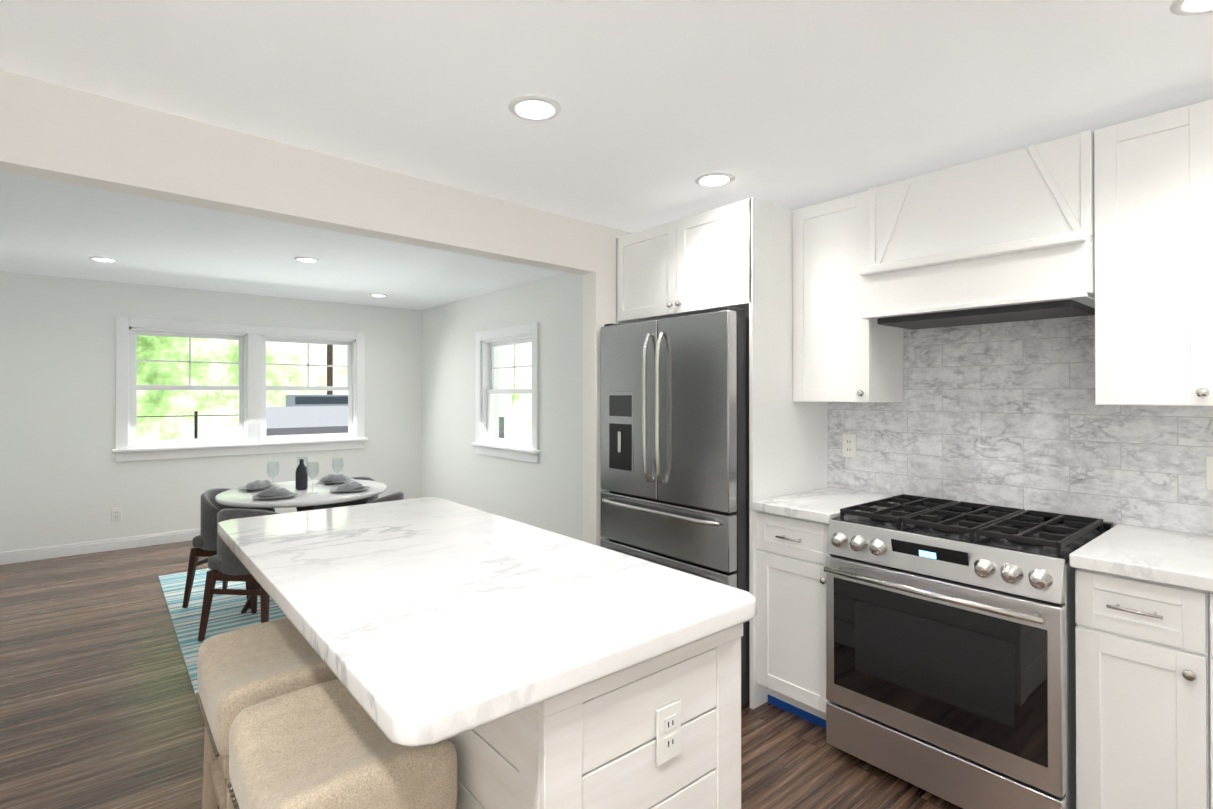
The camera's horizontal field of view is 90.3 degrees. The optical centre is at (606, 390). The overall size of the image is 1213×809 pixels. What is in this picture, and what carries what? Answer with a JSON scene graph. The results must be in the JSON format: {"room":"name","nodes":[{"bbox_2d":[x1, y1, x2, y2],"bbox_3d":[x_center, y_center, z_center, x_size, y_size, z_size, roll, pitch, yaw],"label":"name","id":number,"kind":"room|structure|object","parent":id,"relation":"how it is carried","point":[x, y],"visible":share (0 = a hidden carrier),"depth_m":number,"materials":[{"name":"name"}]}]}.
{"room":"dining room and kitchen","nodes":[
{"label":"dining room and kitchen","id":0,"kind":"room"},
{"bbox_2d":[0,271,421,551],"bbox_3d":[-3.736,0.188,6.166,4.150,2.500,0.200,0,0,-40],"label":"wall","id":1,"kind":"structure","parent":0,"point":[65,478],"depth_m":5.43,"materials":[{"name":"white paint"}]},
{"bbox_2d":[0,528,200,564],"bbox_3d":[-3.743,1.385,6.013,3.948,0.105,0.015,0,0,-40],"label":"baseboard","id":2,"kind":"structure","parent":1,"relation":"attached to","point":[35,554],"depth_m":5.35,"materials":[{"name":"white wood"}]},
{"bbox_2d":[112,508,121,520],"bbox_3d":[-4.424,1.114,5.449,0.070,0.114,0.008,0,0,-40],"label":"outlet","id":3,"kind":"object","parent":1,"relation":"attached to","point":[116,514],"visible":1,"depth_m":5.45,"materials":[{"name":"white plastic"}]},
{"bbox_2d":[112,316,367,461],"bbox_3d":[-3.619,-0.014,6.184,2.240,1.315,0.185,0,0,-40],"label":"window","id":4,"kind":"structure","parent":1,"relation":"in","point":[252,388],"depth_m":6.11,"materials":[{"name":"white wood"}]},
{"bbox_2d":[0,70,631,546],"bbox_3d":[-0.881,0.170,2.603,3.950,2.500,0.289,0,0,-40],"label":"wall","id":5,"kind":"structure","parent":0,"point":[56,132],"depth_m":2.29,"materials":[{"name":"white paint"}]},
{"bbox_2d":[0,540,962,808],"bbox_3d":[-0.949,1.470,2.755,4.450,0.100,9.000,0,0,-40],"label":"floor","id":6,"kind":"structure","parent":0,"point":[98,706],"depth_m":2.62,"materials":[{"name":"brown wood"}]},
{"bbox_2d":[158,568,286,695],"bbox_3d":[-2.078,1.423,4.197,1.530,0.010,2.474,0,0,-40],"label":"rug","id":7,"kind":"object","parent":6,"relation":"on","point":[226,615],"visible":0.15,"depth_m":3.86,"materials":[{"name":"fabric"}]},
{"bbox_2d":[182,488,274,608],"bbox_3d":[-2.539,1.046,4.133,0.600,0.747,0.597,0,0,-40],"label":"dining chair","id":8,"kind":"object","parent":7,"relation":"on","point":[204,543],"visible":0.35,"depth_m":3.95,"materials":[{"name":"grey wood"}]},
{"bbox_2d":[198,508,280,640],"bbox_3d":[-2.090,1.043,3.616,0.599,0.747,0.599,0,0,-40],"label":"dining chair","id":9,"kind":"object","parent":7,"relation":"on","point":[225,564],"visible":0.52,"depth_m":3.44,"materials":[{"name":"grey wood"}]},
{"bbox_2d":[215,479,386,612],"bbox_3d":[-2.047,1.045,4.107,1.040,0.748,1.040,0,0,-40],"label":"dining table","id":10,"kind":"object","parent":7,"relation":"on","point":[303,500],"visible":0.46,"depth_m":3.87,"materials":[{"name":"white"}]},
{"bbox_2d":[237,480,279,490],"bbox_3d":[-2.377,0.639,4.127,0.255,0.065,0.255,0,0,-40],"label":"place setting","id":11,"kind":"object","parent":10,"relation":"on","point":[257,485],"visible":0.94,"depth_m":4.08,"materials":[{"name":"grey fabric"}]},
{"bbox_2d":[266,461,279,484],"bbox_3d":[-2.200,0.568,3.981,0.076,0.204,0.076,0,0,-40],"label":"wine glass","id":12,"kind":"object","parent":10,"relation":"on","point":[275,465],"visible":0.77,"depth_m":3.98,"materials":[{"name":"clear glass"}]},
{"bbox_2d":[252,487,297,499],"bbox_3d":[-2.076,0.636,3.780,0.254,0.066,0.254,0,0,-40],"label":"place setting","id":13,"kind":"object","parent":10,"relation":"on","point":[273,493],"visible":1,"depth_m":3.74,"materials":[{"name":"grey fabric"}]},
{"bbox_2d":[295,459,307,489],"bbox_3d":[-2.082,0.568,4.120,0.076,0.204,0.076,0,0,-40],"label":"wine bottle","id":14,"kind":"object","parent":10,"relation":"on","point":[301,478],"visible":1,"depth_m":4.09,"materials":[{"name":"grey glass"}]},
{"bbox_2d":[296,456,307,466],"bbox_3d":[-2.156,0.569,4.277,0.076,0.204,0.076,0,0,-40],"label":"wine glass","id":15,"kind":"object","parent":10,"relation":"on","point":[304,460],"visible":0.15,"depth_m":4.28,"materials":[{"name":"clear glass"}]},
{"bbox_2d":[306,462,318,493],"bbox_3d":[-1.924,0.567,3.952,0.076,0.204,0.076,0,0,-40],"label":"wine glass","id":16,"kind":"object","parent":10,"relation":"on","point":[313,472],"visible":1,"depth_m":3.96,"materials":[{"name":"clear glass"}]},
{"bbox_2d":[317,474,354,483],"bbox_3d":[-1.990,0.640,4.434,0.256,0.064,0.256,0,0,-40],"label":"place setting","id":17,"kind":"object","parent":10,"relation":"on","point":[334,479],"visible":0.98,"depth_m":4.39,"materials":[{"name":"grey fabric"}]},
{"bbox_2d":[332,457,343,486],"bbox_3d":[-1.879,0.569,4.218,0.076,0.204,0.076,0,0,-40],"label":"wine glass","id":18,"kind":"object","parent":10,"relation":"on","point":[336,466],"visible":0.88,"depth_m":4.22,"materials":[{"name":"clear glass"}]},
{"bbox_2d":[329,481,369,492],"bbox_3d":[-1.722,0.639,4.052,0.256,0.063,0.256,0,0,-40],"label":"place setting","id":19,"kind":"object","parent":10,"relation":"on","point":[353,486],"visible":1,"depth_m":4.01,"materials":[{"name":"grey fabric"}]},
{"bbox_2d":[315,476,377,509],"bbox_3d":[-1.962,1.048,4.592,0.601,0.747,0.593,0,0,-40],"label":"dining chair","id":20,"kind":"object","parent":7,"relation":"on","point":[362,501],"visible":0.02,"depth_m":4.72,"materials":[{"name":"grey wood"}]},
{"bbox_2d":[367,492,403,503],"bbox_3d":[-1.562,1.045,4.022,0.593,0.747,0.601,0,0,-40],"label":"dining chair","id":21,"kind":"object","parent":7,"relation":"on","point":[396,496],"visible":0.04,"depth_m":3.92,"materials":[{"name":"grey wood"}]},
{"bbox_2d":[195,618,337,808],"bbox_3d":[-0.930,1.067,1.722,0.367,0.696,0.469,0,0,-40],"label":"stool","id":22,"kind":"object","parent":6,"relation":"on","point":[239,670],"visible":0.6,"depth_m":1.65,"materials":[{"name":"fabric"}]},
{"bbox_2d":[227,679,456,808],"bbox_3d":[-0.583,1.065,1.316,0.367,0.696,0.469,0,0,-40],"label":"stool","id":23,"kind":"object","parent":6,"relation":"on","point":[328,745],"visible":0.83,"depth_m":1.24,"materials":[{"name":"fabric"}]},
{"bbox_2d":[450,625,742,808],"bbox_3d":[-0.453,0.972,1.907,0.566,0.888,1.744,0,0,-40],"label":"kitchen island","id":24,"kind":"object","parent":6,"relation":"on","point":[594,747],"depth_m":1.22,"materials":[{"name":"white wood"}]},
{"bbox_2d":[218,497,755,746],"bbox_3d":[-0.544,0.505,1.833,0.860,0.042,1.820,0,0,-40],"label":"island countertop","id":25,"kind":"structure","parent":24,"relation":"on","point":[442,619],"depth_m":1.35,"materials":[{"name":"white stone"}]},
{"bbox_2d":[656,699,680,765],"bbox_3d":[0.131,0.713,1.260,0.070,0.114,0.008,0,0,-40],"label":"outlet","id":26,"kind":"object","parent":24,"relation":"attached to","point":[668,731],"visible":1,"depth_m":1.25,"materials":[{"name":"white plastic"}]},
{"bbox_2d":[601,307,749,708],"bbox_3d":[0.513,0.528,3.188,0.798,1.790,0.883,0,0,-40],"label":"fridge","id":27,"kind":"object","parent":6,"relation":"on","point":[675,438],"visible":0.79,"depth_m":2.84,"materials":[{"name":"grey metal"}]},
{"bbox_2d":[616,197,827,708],"bbox_3d":[0.586,0.278,3.248,0.666,2.290,0.934,0,0,-40],"label":"surround","id":28,"kind":"object","parent":6,"relation":"on","point":[739,254],"visible":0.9,"depth_m":2.86,"materials":[{"name":"white wood"}]},
{"bbox_2d":[756,512,829,728],"bbox_3d":[1.012,0.976,2.746,0.652,0.888,0.372,0,0,-40],"label":"base cabinet","id":29,"kind":"object","parent":6,"relation":"on","point":[791,554],"visible":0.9,"depth_m":2.57,"materials":[{"name":"white wood"}]},
{"bbox_2d":[751,487,895,523],"bbox_3d":[1.014,0.510,2.747,0.652,0.040,0.378,0,0,-40],"label":"countertop","id":30,"kind":"structure","parent":29,"relation":"on","point":[824,505],"depth_m":2.65,"materials":[{"name":"stone"}]},
{"bbox_2d":[824,494,1113,808],"bbox_3d":[1.334,0.942,2.263,0.746,0.952,0.756,0,0,-40],"label":"range","id":31,"kind":"object","parent":6,"relation":"on","point":[950,653],"visible":0.96,"depth_m":2.02,"materials":[{"name":"silver metal"}]},
{"bbox_2d":[1075,568,1210,808],"bbox_3d":[1.725,0.972,1.895,0.652,0.888,0.284,0,0,-40],"label":"base cabinet","id":32,"kind":"object","parent":6,"relation":"on","point":[1142,694],"visible":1,"depth_m":1.71,"materials":[{"name":"white wood"}]},
{"bbox_2d":[1210,592,1212,808],"bbox_3d":[2.067,0.970,1.487,0.652,0.888,0.774,0,0,-40],"label":"base cabinet","id":33,"kind":"object","parent":6,"relation":"on","point":[1211,680],"visible":0.98,"depth_m":1.59,"materials":[{"name":"white wood"}]},
{"bbox_2d":[1069,524,1212,591],"bbox_3d":[1.974,0.504,1.601,0.652,0.040,1.068,0,0,-40],"label":"countertop","id":34,"kind":"structure","parent":33,"relation":"on","point":[1180,559],"depth_m":1.78,"materials":[{"name":"stone"}]},
{"bbox_2d":[421,273,582,540],"bbox_3d":[-0.752,0.185,5.679,0.200,2.500,4.380,0,0,-40],"label":"wall","id":35,"kind":"structure","parent":0,"point":[545,492],"depth_m":5.71,"materials":[{"name":"white paint"}]},
{"bbox_2d":[472,322,540,462],"bbox_3d":[-0.934,0.019,5.801,0.185,1.245,1.190,0,0,-40],"label":"window","id":36,"kind":"structure","parent":35,"relation":"in","point":[508,448],"depth_m":5.87,"materials":[{"name":"white wood"}]},
{"bbox_2d":[0,0,1212,309],"bbox_3d":[-0.949,-1.052,2.768,4.450,0.255,9.000,0,0,-40],"label":"ceiling","id":37,"kind":"structure","parent":0,"point":[786,104],"depth_m":1.91,"materials":[{"name":"white paint"}]},
{"bbox_2d":[89,256,117,261],"bbox_3d":[-3.772,-0.986,4.525,0.174,0.010,0.174,0,0,-40],"label":"recessed light","id":38,"kind":"object","parent":37,"relation":"in","point":[100,259],"visible":1,"depth_m":4.51,"materials":[{"name":"white plastic"}]},
{"bbox_2d":[294,257,318,262],"bbox_3d":[-2.252,-0.985,4.533,0.174,0.010,0.174,0,0,-40],"label":"recessed light","id":39,"kind":"object","parent":37,"relation":"in","point":[308,259],"visible":0.98,"depth_m":4.53,"materials":[{"name":"white"}]},
{"bbox_2d":[369,294,386,296],"bbox_3d":[-2.334,-0.977,6.173,0.174,0.010,0.174,0,0,-40],"label":"recessed light","id":40,"kind":"object","parent":37,"relation":"in","point":[378,295],"visible":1,"depth_m":6.17,"materials":[{"name":"white plastic"}]},
{"bbox_2d":[508,95,561,120],"bbox_3d":[-0.234,-0.924,1.977,0.174,0.010,0.174,0,0,-40],"label":"recessed light","id":41,"kind":"object","parent":37,"relation":"in","point":[534,107],"visible":1,"depth_m":1.97,"materials":[{"name":"white plastic"}]},
{"bbox_2d":[695,172,734,186],"bbox_3d":[0.472,-0.920,2.631,0.174,0.010,0.174,0,0,-40],"label":"recessed light","id":42,"kind":"object","parent":37,"relation":"in","point":[714,179],"visible":1,"depth_m":2.62,"materials":[{"name":"white"}]},
{"bbox_2d":[1170,0,1212,15],"bbox_3d":[1.429,-0.927,1.404,0.174,0.010,0.174,0,0,-40],"label":"recessed light","id":43,"kind":"object","parent":37,"relation":"in","point":[1188,7],"visible":1,"depth_m":1.46,"materials":[{"name":"white plastic"}]},
{"bbox_3d":[1.933,0.168,2.319,0.200,2.500,4.220,0,0,-40],"label":"wall","id":44,"kind":"structure","parent":0,"visible":0},
{"bbox_2d":[793,190,903,401],"bbox_3d":[1.128,-0.409,2.846,0.356,0.920,0.378,0,0,-40],"label":"upper cabinet","id":45,"kind":"object","parent":44,"relation":"attached to","point":[843,351],"visible":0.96,"depth_m":2.74,"materials":[{"name":"white wood"}]},
{"bbox_2d":[843,434,855,457],"bbox_3d":[1.208,0.272,3.003,0.008,0.114,0.070,0,0,-40],"label":"outlet","id":46,"kind":"object","parent":44,"relation":"attached to","point":[849,445],"visible":1,"depth_m":3.00,"materials":[{"name":"white plastic"}]},
{"bbox_2d":[859,130,1094,329],"bbox_3d":[1.467,-0.578,2.383,0.432,0.594,0.760,0,0,-40],"label":"range hood","id":47,"kind":"object","parent":44,"relation":"attached to","point":[1006,237],"visible":0.9,"depth_m":2.23,"materials":[{"name":"white wood"}]},
{"bbox_2d":[827,315,1212,535],"bbox_3d":[1.852,0.098,2.252,0.010,0.880,2.220,0,0,-40],"label":"backsplash","id":48,"kind":"structure","parent":44,"relation":"attached to","point":[1009,414],"depth_m":2.44,"materials":[{"name":"stone"}]},
{"bbox_2d":[1094,99,1212,405],"bbox_3d":[1.837,-0.414,2.000,0.356,0.920,0.290,0,0,-40],"label":"upper cabinet","id":49,"kind":"object","parent":44,"relation":"attached to","point":[1153,194],"visible":1,"depth_m":1.90,"materials":[{"name":"white wood"}]},
{"bbox_2d":[1206,456,1212,490],"bbox_3d":[2.043,0.277,2.006,0.008,0.114,0.070,0,0,-40],"label":"outlet","id":50,"kind":"object","parent":44,"relation":"attached to","point":[1209,472],"visible":1,"depth_m":2.02,"materials":[{"name":"white plastic"}]},
{"label":"outside","id":51,"kind":"structure","parent":0,"visible":0},
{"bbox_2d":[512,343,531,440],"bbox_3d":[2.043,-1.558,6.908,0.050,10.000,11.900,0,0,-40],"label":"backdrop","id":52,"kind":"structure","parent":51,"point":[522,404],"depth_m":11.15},
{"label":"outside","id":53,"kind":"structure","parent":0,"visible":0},
{"bbox_2d":[137,335,503,440],"bbox_3d":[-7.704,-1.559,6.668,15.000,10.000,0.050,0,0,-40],"label":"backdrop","id":54,"kind":"structure","parent":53,"point":[220,372],"depth_m":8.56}
]}

